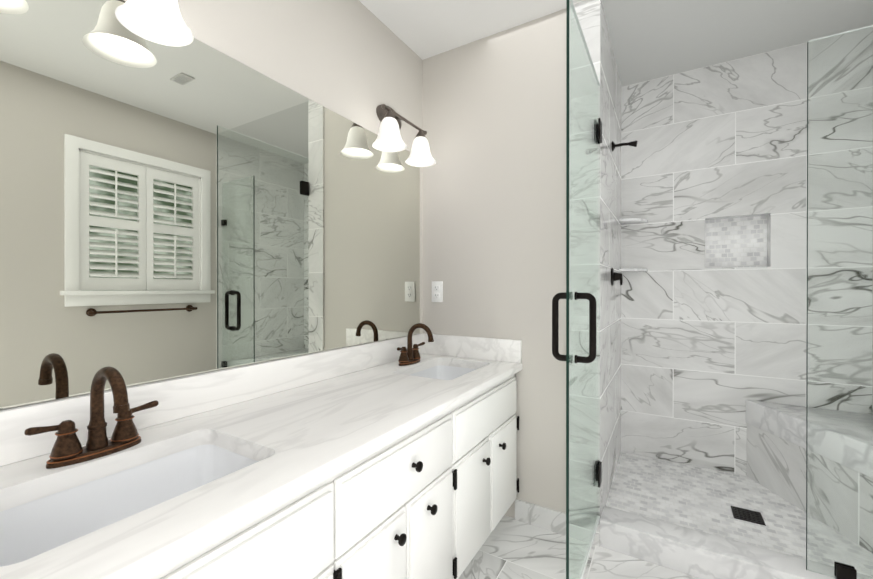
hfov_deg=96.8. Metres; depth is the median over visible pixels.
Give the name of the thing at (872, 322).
shower wall tile
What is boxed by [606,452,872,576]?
shower floor
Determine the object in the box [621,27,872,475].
shower wall tile
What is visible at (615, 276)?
shower valve
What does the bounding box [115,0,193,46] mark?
sconce
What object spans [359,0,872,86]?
ceiling
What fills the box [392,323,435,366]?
faucet
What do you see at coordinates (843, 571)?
fixed glass panel
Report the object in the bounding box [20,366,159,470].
faucet
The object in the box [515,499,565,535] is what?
baseboard
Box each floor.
[458,515,700,578]
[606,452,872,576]
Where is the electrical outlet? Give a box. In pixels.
[432,281,442,301]
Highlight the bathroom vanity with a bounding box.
[144,367,521,578]
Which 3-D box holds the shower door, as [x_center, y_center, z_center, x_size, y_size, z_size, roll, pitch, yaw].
[0.556,0.053,1.439,0.008,1.902,0.623,0,0,31]
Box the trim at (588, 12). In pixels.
[569,0,600,546]
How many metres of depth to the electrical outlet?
2.14 m
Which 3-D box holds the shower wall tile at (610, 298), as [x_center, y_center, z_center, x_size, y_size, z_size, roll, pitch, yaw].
[0.955,-0.083,2.112,0.012,2.440,0.905,0,0,31]
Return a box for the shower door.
[566,0,599,578]
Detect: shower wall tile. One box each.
[600,0,621,517]
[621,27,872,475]
[872,232,872,414]
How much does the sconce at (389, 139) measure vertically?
0.255 m
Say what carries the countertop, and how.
on the bathroom vanity
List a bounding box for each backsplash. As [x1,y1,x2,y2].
[0,337,403,466]
[424,335,521,362]
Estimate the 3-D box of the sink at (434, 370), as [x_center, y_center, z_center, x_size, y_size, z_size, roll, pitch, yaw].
[0.034,0.463,1.798,0.360,0.147,0.490,0,0,31]
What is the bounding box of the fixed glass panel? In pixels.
[806,25,872,578]
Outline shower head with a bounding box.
[612,141,637,150]
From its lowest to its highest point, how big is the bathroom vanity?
0.736 m
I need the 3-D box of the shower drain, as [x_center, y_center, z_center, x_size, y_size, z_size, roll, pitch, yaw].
[1.440,1.045,1.793,0.112,0.004,0.112,0,0,31]
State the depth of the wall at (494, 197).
1.93 m
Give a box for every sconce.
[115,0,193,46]
[372,104,435,166]
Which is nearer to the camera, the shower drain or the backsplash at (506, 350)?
the shower drain
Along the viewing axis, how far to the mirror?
1.08 m
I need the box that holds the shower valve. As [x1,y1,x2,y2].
[611,268,622,285]
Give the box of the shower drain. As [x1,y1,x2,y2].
[731,506,765,525]
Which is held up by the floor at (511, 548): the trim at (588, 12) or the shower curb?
the shower curb
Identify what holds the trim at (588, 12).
attached to the wall at (494, 197)
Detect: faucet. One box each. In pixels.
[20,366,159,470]
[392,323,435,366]
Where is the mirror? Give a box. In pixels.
[0,0,419,408]
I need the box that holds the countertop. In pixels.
[0,355,521,578]
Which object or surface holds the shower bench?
on the shower floor at (702, 499)
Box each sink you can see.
[0,435,267,570]
[404,363,475,378]
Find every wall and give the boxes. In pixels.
[0,0,422,409]
[423,8,565,517]
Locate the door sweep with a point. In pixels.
(587, 553)
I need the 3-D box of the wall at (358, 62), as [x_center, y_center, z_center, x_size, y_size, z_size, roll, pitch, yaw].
[-0.609,-0.082,1.432,0.120,2.440,4.175,0,0,31]
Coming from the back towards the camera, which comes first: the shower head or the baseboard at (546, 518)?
the shower head
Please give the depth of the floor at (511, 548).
1.63 m
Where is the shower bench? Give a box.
[746,400,872,552]
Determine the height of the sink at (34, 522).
0.147 m
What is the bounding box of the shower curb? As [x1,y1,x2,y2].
[600,506,872,578]
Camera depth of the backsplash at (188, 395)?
1.17 m
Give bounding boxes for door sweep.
[578,516,599,578]

